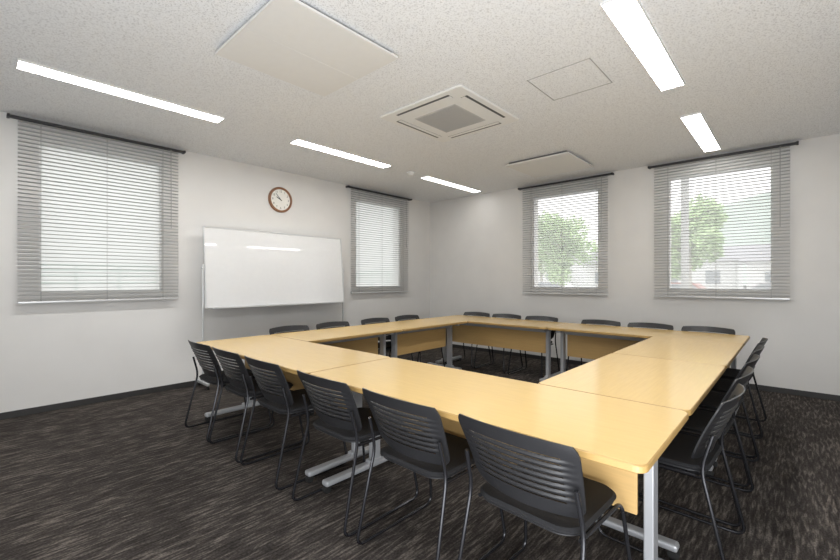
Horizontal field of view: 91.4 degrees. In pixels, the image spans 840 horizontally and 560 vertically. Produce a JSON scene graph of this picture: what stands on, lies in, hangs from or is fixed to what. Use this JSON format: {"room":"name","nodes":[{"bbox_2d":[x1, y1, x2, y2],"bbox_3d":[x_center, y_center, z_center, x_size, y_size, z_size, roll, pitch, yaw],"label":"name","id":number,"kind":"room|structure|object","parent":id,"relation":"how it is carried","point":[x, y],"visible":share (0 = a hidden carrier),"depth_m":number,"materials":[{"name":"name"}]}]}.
{"room":"conference room","nodes":[
{"label":"conference room","id":0,"kind":"room"},
{"bbox_2d":[0,111,429,412],"bbox_3d":[-2.252,-0.130,5.468,0.200,2.760,7.440,0,0,42],"label":"wall","id":1,"kind":"structure","parent":0,"point":[51,353],"depth_m":4.66,"materials":[{"name":"paint"}]},
{"bbox_2d":[39,142,161,292],"bbox_3d":[-3.269,-0.595,4.258,0.030,1.430,1.020,0,0,42],"label":"window","id":2,"kind":"structure","parent":1,"relation":"in","point":[43,281],"depth_m":4.21,"materials":[{"name":"glass"}]},
{"bbox_2d":[6,113,185,303],"bbox_3d":[-3.207,-0.635,4.201,0.089,1.700,1.450,0,0,42],"label":"blind","id":3,"kind":"object","parent":2,"relation":"attached to","point":[8,115],"visible":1,"depth_m":4.13,"materials":[{"name":"metal"}]},
{"bbox_2d":[0,350,389,419],"bbox_3d":[-2.241,1.220,5.323,0.012,0.060,7.240,0,0,42],"label":"baseboard","id":4,"kind":"structure","parent":1,"relation":"attached to","point":[17,413],"depth_m":4.14,"materials":[{"name":"plastic"}]},
{"bbox_2d":[268,187,291,212],"bbox_3d":[-1.922,-1.106,5.655,0.036,0.350,0.350,0,0,42],"label":"wall clock","id":5,"kind":"object","parent":1,"relation":"attached to","point":[279,198],"visible":1,"depth_m":5.64,"materials":[{"name":"brown wood"}]},
{"bbox_2d":[356,200,399,286],"bbox_3d":[-0.720,-0.595,7.049,0.030,1.430,1.020,0,0,42],"label":"window","id":6,"kind":"structure","parent":1,"relation":"in","point":[391,278],"depth_m":7.04,"materials":[{"name":"glass"}]},
{"bbox_2d":[346,185,411,293],"bbox_3d":[-0.658,-0.635,6.992,0.089,1.700,1.450,0,0,42],"label":"blind","id":7,"kind":"object","parent":6,"relation":"attached to","point":[348,186],"visible":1,"depth_m":6.92,"materials":[{"name":"metal"}]},
{"bbox_2d":[0,0,839,202],"bbox_3d":[0.136,-1.585,3.152,6.850,0.150,7.640,0,0,42],"label":"ceiling","id":8,"kind":"structure","parent":0,"point":[760,73],"depth_m":3.17,"materials":[{"name":"white paint"}]},
{"bbox_2d":[16,58,224,122],"bbox_3d":[-2.332,-1.502,3.348,0.166,0.016,1.376,0,0,42],"label":"recessed light","id":9,"kind":"object","parent":8,"relation":"in","point":[21,64],"visible":1,"depth_m":3.23,"materials":[{"name":"white plastic"}]},
{"bbox_2d":[215,0,397,96],"bbox_3d":[-0.738,-1.489,2.692,0.840,0.042,0.840,0,0,42],"label":"ceiling panel","id":10,"kind":"object","parent":8,"relation":"attached to","point":[293,42],"visible":1,"depth_m":2.60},
{"bbox_2d":[290,138,391,167],"bbox_3d":[-0.896,-1.502,4.921,0.166,0.016,1.376,0,0,42],"label":"recessed light","id":11,"kind":"object","parent":8,"relation":"in","point":[298,141],"visible":1,"depth_m":4.83,"materials":[{"name":"white plastic"}]},
{"bbox_2d":[380,85,518,141],"bbox_3d":[0.280,-1.497,3.807,0.930,0.026,0.930,0,0,42],"label":"air conditioner","id":12,"kind":"object","parent":8,"relation":"attached to","point":[455,112],"visible":1,"depth_m":3.72,"materials":[{"name":"white plastic"}]},
{"bbox_2d":[396,120,441,137],"bbox_3d":[0.002,-1.492,4.061,0.063,0.002,0.600,0,0,42],"label":"outlet","id":13,"kind":"object","parent":12,"relation":"attached to","point":[405,123],"depth_m":4.04,"materials":[{"name":"white plastic"}]},
{"bbox_2d":[397,95,452,115],"bbox_3d":[0.026,-1.492,3.529,0.600,0.002,0.063,0,0,42],"label":"outlet","id":14,"kind":"object","parent":12,"relation":"attached to","point":[444,98],"depth_m":3.50,"materials":[{"name":"white plastic"}]},
{"bbox_2d":[415,104,484,132],"bbox_3d":[0.280,-1.488,3.807,0.470,0.009,0.470,0,0,42],"label":"grille","id":15,"kind":"object","parent":12,"relation":"attached to","point":[449,118],"depth_m":3.77,"materials":[{"name":"grey plastic"}]},
{"bbox_2d":[448,122,501,137],"bbox_3d":[0.534,-1.492,4.085,0.600,0.002,0.063,0,0,42],"label":"outlet","id":16,"kind":"object","parent":12,"relation":"attached to","point":[492,124],"depth_m":4.06,"materials":[{"name":"white plastic"}]},
{"bbox_2d":[461,95,504,117],"bbox_3d":[0.558,-1.492,3.553,0.063,0.002,0.600,0,0,42],"label":"outlet","id":17,"kind":"object","parent":12,"relation":"attached to","point":[469,99],"depth_m":3.52,"materials":[{"name":"white plastic"}]},
{"bbox_2d":[420,175,481,192],"bbox_3d":[0.520,-1.502,6.472,0.166,0.016,1.376,0,0,42],"label":"recessed light","id":18,"kind":"object","parent":8,"relation":"in","point":[429,178],"visible":1,"depth_m":6.41,"materials":[{"name":"white plastic"}]},
{"bbox_2d":[506,150,593,177],"bbox_3d":[1.684,-1.489,5.314,0.820,0.042,0.820,0,0,42],"label":"ceiling panel","id":19,"kind":"object","parent":8,"relation":"attached to","point":[564,161],"visible":1,"depth_m":5.25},
{"bbox_2d":[527,58,612,100],"bbox_3d":[1.140,-1.508,3.117,0.470,0.003,0.470,0,0,42],"label":"access hatch","id":20,"kind":"object","parent":8,"relation":"attached to","point":[581,76],"visible":1,"depth_m":3.10,"materials":[{"name":"paint"}]},
{"bbox_2d":[600,0,684,90],"bbox_3d":[1.506,-1.502,2.687,0.166,0.016,1.376,0,0,42],"label":"recessed light","id":21,"kind":"object","parent":8,"relation":"in","point":[630,19],"visible":1,"depth_m":2.57,"materials":[{"name":"white plastic"}]},
{"bbox_2d":[680,112,720,151],"bbox_3d":[2.922,-1.502,4.238,0.166,0.016,1.376,0,0,42],"label":"recessed light","id":22,"kind":"object","parent":8,"relation":"in","point":[696,124],"visible":1,"depth_m":4.14,"materials":[{"name":"white plastic"}]},
{"bbox_2d":[0,347,839,559],"bbox_3d":[0.136,1.310,3.152,6.850,0.120,7.640,0,0,42],"label":"floor","id":23,"kind":"structure","parent":0,"point":[124,478],"depth_m":2.36,"materials":[{"name":"carpet"}]},
{"bbox_2d":[185,340,271,441],"bbox_3d":[-1.629,0.872,3.466,0.492,0.755,0.549,0,0,43],"label":"chair","id":24,"kind":"object","parent":23,"relation":"on","point":[212,377],"visible":0.84,"depth_m":3.28,"materials":[{"name":"black plastic"}]},
{"bbox_2d":[208,347,303,462],"bbox_3d":[-1.253,0.872,3.122,0.492,0.755,0.549,0,0,43],"label":"chair","id":25,"kind":"object","parent":23,"relation":"on","point":[242,387],"visible":0.88,"depth_m":2.94,"materials":[{"name":"black plastic"}]},
{"bbox_2d":[197,226,343,389],"bbox_3d":[-1.842,0.310,5.487,0.325,1.879,2.030,0,0,42],"label":"whiteboard","id":26,"kind":"object","parent":23,"relation":"on","point":[241,268],"visible":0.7,"depth_m":5.32,"materials":[{"name":"plastic"}]},
{"bbox_2d":[211,301,343,308],"bbox_3d":[-1.779,0.328,5.430,0.064,0.023,1.870,0,0,42],"label":"tray","id":27,"kind":"object","parent":26,"relation":"on","point":[279,303],"depth_m":5.26,"materials":[{"name":"metal"}]},
{"bbox_2d":[269,325,308,334],"bbox_3d":[-1.233,0.872,4.254,0.549,0.755,0.492,0,0,41],"label":"chair","id":28,"kind":"object","parent":23,"relation":"on","point":[291,328],"visible":0.08,"depth_m":4.42,"materials":[{"name":"black plastic"}]},
{"bbox_2d":[196,335,389,482],"bbox_3d":[-1.097,0.900,3.277,1.796,0.700,0.696,0,0,42],"label":"conference table","id":29,"kind":"object","parent":23,"relation":"on","point":[291,355],"visible":0.49,"depth_m":3.07,"materials":[{"name":"brown wood"}]},
{"bbox_2d":[240,355,346,489],"bbox_3d":[-0.854,0.872,2.758,0.492,0.755,0.549,0,0,43],"label":"chair","id":30,"kind":"object","parent":23,"relation":"on","point":[288,402],"visible":0.87,"depth_m":2.58,"materials":[{"name":"black plastic"}]},
{"bbox_2d":[316,321,349,328],"bbox_3d":[-0.856,0.872,4.667,0.549,0.755,0.492,0,0,41],"label":"chair","id":31,"kind":"object","parent":23,"relation":"on","point":[335,323],"visible":0.07,"depth_m":4.84,"materials":[{"name":"black plastic"}]},
{"bbox_2d":[271,325,401,414],"bbox_3d":[-0.853,0.900,4.361,0.696,0.700,1.226,0,0,42],"label":"conference table","id":32,"kind":"object","parent":23,"relation":"on","point":[363,338],"visible":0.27,"depth_m":4.38,"materials":[{"name":"brown wood"}]},
{"bbox_2d":[292,370,417,536],"bbox_3d":[-0.370,0.872,2.316,0.492,0.755,0.549,0,0,43],"label":"chair","id":33,"kind":"object","parent":23,"relation":"on","point":[351,425],"visible":0.92,"depth_m":2.14,"materials":[{"name":"black plastic"}]},
{"bbox_2d":[361,318,412,360],"bbox_3d":[-0.417,0.872,5.148,0.549,0.755,0.492,0,0,43],"label":"chair","id":34,"kind":"object","parent":23,"relation":"on","point":[369,320],"visible":0.12,"depth_m":5.28,"materials":[{"name":"black plastic"}]},
{"bbox_2d":[366,318,466,369],"bbox_3d":[-0.023,0.900,5.269,0.696,0.700,1.226,0,0,42],"label":"conference table","id":35,"kind":"object","parent":23,"relation":"on","point":[417,335],"visible":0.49,"depth_m":5.21,"materials":[{"name":"brown wood"}]},
{"bbox_2d":[395,315,444,366],"bbox_3d":[-0.019,0.872,5.583,0.549,0.755,0.492,0,0,43],"label":"chair","id":36,"kind":"object","parent":23,"relation":"on","point":[402,317],"visible":0.08,"depth_m":5.74,"materials":[{"name":"black plastic"}]},
{"bbox_2d":[356,388,505,559],"bbox_3d":[0.051,0.872,1.932,0.492,0.755,0.549,0,0,43],"label":"chair","id":37,"kind":"object","parent":23,"relation":"on","point":[431,452],"visible":0.94,"depth_m":1.77,"materials":[{"name":"black plastic"}]},
{"bbox_2d":[445,312,490,367],"bbox_3d":[0.725,0.872,6.134,0.492,0.755,0.549,0,0,41],"label":"chair","id":38,"kind":"object","parent":23,"relation":"on","point":[481,314],"visible":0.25,"depth_m":6.26,"materials":[{"name":"black plastic"}]},
{"bbox_2d":[474,314,522,373],"bbox_3d":[1.109,0.872,5.784,0.492,0.755,0.549,0,0,41],"label":"chair","id":39,"kind":"object","parent":23,"relation":"on","point":[509,316],"visible":0.3,"depth_m":5.87,"materials":[{"name":"black plastic"}]},
{"bbox_2d":[310,358,688,559],"bbox_3d":[0.232,0.900,2.063,1.796,0.700,0.696,0,0,42],"label":"conference table","id":40,"kind":"object","parent":23,"relation":"on","point":[616,440],"visible":0.76,"depth_m":1.70,"materials":[{"name":"brown wood"}]},
{"bbox_2d":[433,315,567,381],"bbox_3d":[1.034,0.900,5.611,1.796,0.700,0.696,0,0,42],"label":"conference table","id":41,"kind":"object","parent":23,"relation":"on","point":[517,334],"visible":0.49,"depth_m":5.43,"materials":[{"name":"brown wood"}]},
{"bbox_2d":[508,316,559,377],"bbox_3d":[1.508,0.872,5.419,0.492,0.755,0.549,0,0,41],"label":"chair","id":42,"kind":"object","parent":23,"relation":"on","point":[538,318],"visible":0.34,"depth_m":5.45,"materials":[{"name":"black plastic"}]},
{"bbox_2d":[458,413,631,559],"bbox_3d":[0.467,0.872,1.552,0.549,0.755,0.492,0,0,-45],"label":"chair","id":43,"kind":"object","parent":23,"relation":"on","point":[557,499],"visible":1,"depth_m":1.39,"materials":[{"name":"black plastic"}]},
{"bbox_2d":[566,319,620,370],"bbox_3d":[2.078,0.872,4.899,0.492,0.755,0.549,0,0,43],"label":"chair","id":44,"kind":"object","parent":23,"relation":"on","point":[586,321],"visible":0.12,"depth_m":5.08,"materials":[{"name":"black plastic"}]},
{"bbox_2d":[538,353,725,559],"bbox_3d":[1.289,0.900,2.405,0.696,0.700,1.226,0,0,42],"label":"conference table","id":45,"kind":"object","parent":23,"relation":"on","point":[674,384],"visible":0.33,"depth_m":2.22,"materials":[{"name":"brown wood"}]},
{"bbox_2d":[548,323,749,414],"bbox_3d":[2.363,0.900,4.397,1.796,0.700,0.696,0,0,42],"label":"conference table","id":46,"kind":"object","parent":23,"relation":"on","point":[588,341],"visible":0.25,"depth_m":4.55,"materials":[{"name":"brown wood"}]},
{"bbox_2d":[627,322,673,329],"bbox_3d":[2.483,0.872,4.529,0.492,0.755,0.549,0,0,42],"label":"chair","id":47,"kind":"object","parent":23,"relation":"on","point":[634,324],"visible":0.08,"depth_m":4.71,"materials":[{"name":"black plastic"}]},
{"bbox_2d":[597,383,745,559],"bbox_3d":[1.235,0.872,1.999,0.549,0.755,0.492,0,0,45],"label":"chair","id":48,"kind":"object","parent":23,"relation":"on","point":[689,453],"visible":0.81,"depth_m":1.83,"materials":[{"name":"black plastic"}]},
{"bbox_2d":[614,337,742,466],"bbox_3d":[2.118,0.900,3.313,0.696,0.700,1.226,0,0,42],"label":"conference table","id":49,"kind":"object","parent":23,"relation":"on","point":[697,351],"visible":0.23,"depth_m":3.20,"materials":[{"name":"brown wood"}]},
{"bbox_2d":[638,366,753,526],"bbox_3d":[1.599,0.872,2.398,0.549,0.755,0.492,0,0,45],"label":"chair","id":50,"kind":"object","parent":23,"relation":"on","point":[697,422],"visible":0.28,"depth_m":2.28,"materials":[{"name":"black plastic"}]},
{"bbox_2d":[681,326,734,364],"bbox_3d":[2.882,0.872,4.165,0.492,0.755,0.549,0,0,43],"label":"chair","id":51,"kind":"object","parent":23,"relation":"on","point":[706,329],"visible":0.08,"depth_m":4.34,"materials":[{"name":"black plastic"}]},
{"bbox_2d":[658,354,759,486],"bbox_3d":[1.963,0.872,2.796,0.549,0.755,0.492,0,0,45],"label":"chair","id":52,"kind":"object","parent":23,"relation":"on","point":[712,400],"visible":0.23,"depth_m":2.69,"materials":[{"name":"black plastic"}]},
{"bbox_2d":[697,338,767,436],"bbox_3d":[2.685,0.872,3.587,0.549,0.755,0.492,0,0,44],"label":"chair","id":53,"kind":"object","parent":23,"relation":"on","point":[730,373],"visible":0.23,"depth_m":3.55,"materials":[{"name":"black plastic"}]},
{"bbox_2d":[710,345,764,457],"bbox_3d":[2.328,0.872,3.196,0.549,0.755,0.492,0,0,43],"label":"chair","id":54,"kind":"object","parent":23,"relation":"on","point":[722,385],"visible":0.23,"depth_m":3.15,"materials":[{"name":"black plastic"}]},
{"bbox_2d":[430,134,839,394],"bbox_3d":[2.645,-0.130,5.900,6.450,2.760,0.200,0,0,42],"label":"wall","id":55,"kind":"structure","parent":0,"point":[476,242],"depth_m":5.37,"materials":[{"name":"paint"}]},
{"bbox_2d":[533,189,597,287],"bbox_3d":[2.195,-0.595,6.222,1.020,1.430,0.030,0,0,42],"label":"window","id":56,"kind":"structure","parent":55,"relation":"in","point":[594,189],"depth_m":6.55,"materials":[{"name":"metal"}]},
{"bbox_2d":[518,172,613,294],"bbox_3d":[2.138,-0.635,6.160,1.450,1.700,0.089,0,0,42],"label":"blind","id":57,"kind":"object","parent":56,"relation":"attached to","point":[611,173],"visible":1,"depth_m":6.13,"materials":[{"name":"metal"}]},
{"bbox_2d":[452,344,839,400],"bbox_3d":[2.578,1.220,5.817,6.438,0.060,0.012,0,0,42],"label":"baseboard","id":58,"kind":"structure","parent":55,"relation":"attached to","point":[752,386],"depth_m":4.64,"materials":[{"name":"plastic"}]},
{"bbox_2d":[668,163,772,290],"bbox_3d":[3.587,-0.595,4.951,1.020,1.430,0.030,0,0,42],"label":"window","id":59,"kind":"structure","parent":55,"relation":"in","point":[771,289],"depth_m":4.93,"materials":[{"name":"metal"}]},
{"bbox_2d":[648,141,798,299],"bbox_3d":[3.530,-0.635,4.889,1.450,1.700,0.089,0,0,42],"label":"blind","id":60,"kind":"object","parent":59,"relation":"attached to","point":[796,142],"visible":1,"depth_m":4.80,"materials":[{"name":"metal"}]},
{"label":"outside","id":61,"kind":"structure","parent":0,"visible":0},
{"bbox_3d":[32.753,1.725,58.114,150.000,0.250,190.000,0,0,42],"label":"ground","id":62,"kind":"structure","parent":61,"visible":0},
{"bbox_2d":[538,236,569,281],"bbox_3d":[10.779,-1.208,36.362,4.878,5.624,4.122,0,0,42],"label":"tree","id":63,"kind":"object","parent":62,"relation":"on","point":[541,256],"visible":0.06,"depth_m":35.97,"materials":[{"name":"green plant"}]},
{"bbox_2d":[538,283,573,286],"bbox_3d":[10.249,0.860,31.267,4.070,1.480,1.640,0,0,42],"label":"car","id":64,"kind":"object","parent":62,"relation":"on","point":[546,284],"visible":0.02,"depth_m":30.68,"materials":[{"name":"white metal"}]},
{"bbox_2d":[538,246,585,286],"bbox_3d":[13.905,-1.200,52.303,12.800,5.600,7.800,0,0,42],"label":"house","id":65,"kind":"structure","parent":62,"relation":"on","point":[574,268],"depth_m":48.42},
{"bbox_2d":[538,209,597,286],"bbox_3d":[7.192,-0.939,20.498,3.344,5.086,3.320,0,0,42],"label":"tree","id":66,"kind":"object","parent":62,"relation":"on","point":[551,259],"visible":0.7,"depth_m":19.90,"materials":[{"name":"green plant"}]},
{"bbox_2d":[581,246,742,288],"bbox_3d":[23.328,-0.700,39.636,12.800,4.600,7.800,0,0,42],"label":"house","id":67,"kind":"structure","parent":62,"relation":"on","point":[715,275],"depth_m":34.19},
{"bbox_2d":[681,179,688,287],"bbox_3d":[7.705,-2.900,11.923,1.600,9.000,0.200,0,0,42],"label":"utility pole","id":68,"kind":"object","parent":62,"relation":"on","point":[685,252],"visible":0.21,"depth_m":11.84,"materials":[{"name":"concrete"}]},
{"bbox_2d":[671,282,704,287],"bbox_3d":[14.124,0.860,22.312,4.070,1.480,1.640,0,0,42],"label":"car","id":69,"kind":"object","parent":62,"relation":"on","point":[675,284],"visible":0.03,"depth_m":21.68,"materials":[{"name":"white metal"}]},
{"bbox_2d":[671,193,728,287],"bbox_3d":[10.021,-0.833,15.260,2.377,4.875,2.456,0,0,42],"label":"tree","id":70,"kind":"object","parent":62,"relation":"on","point":[711,254],"visible":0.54,"depth_m":14.84,"materials":[{"name":"green plant"}]},
{"bbox_2d":[739,244,770,287],"bbox_3d":[28.449,-0.550,28.190,9.800,4.300,6.800,0,0,42],"label":"house","id":71,"kind":"structure","parent":62,"relation":"on","point":[752,279],"depth_m":28.81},
{"bbox_2d":[747,282,770,288],"bbox_3d":[18.500,0.860,21.024,4.070,1.480,1.640,0,0,42],"label":"car","id":72,"kind":"object","parent":62,"relation":"on","point":[758,283],"visible":0.02,"depth_m":20.93,"materials":[{"name":"white metal"}]},
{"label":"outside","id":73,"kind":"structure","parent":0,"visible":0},
{"bbox_2d":[715,193,770,284],"bbox_3d":[78.992,-10.852,130.997,200.000,27.968,120.000,0,0,42],"label":"hill","id":74,"kind":"structure","parent":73,"point":[730,241],"depth_m":98.72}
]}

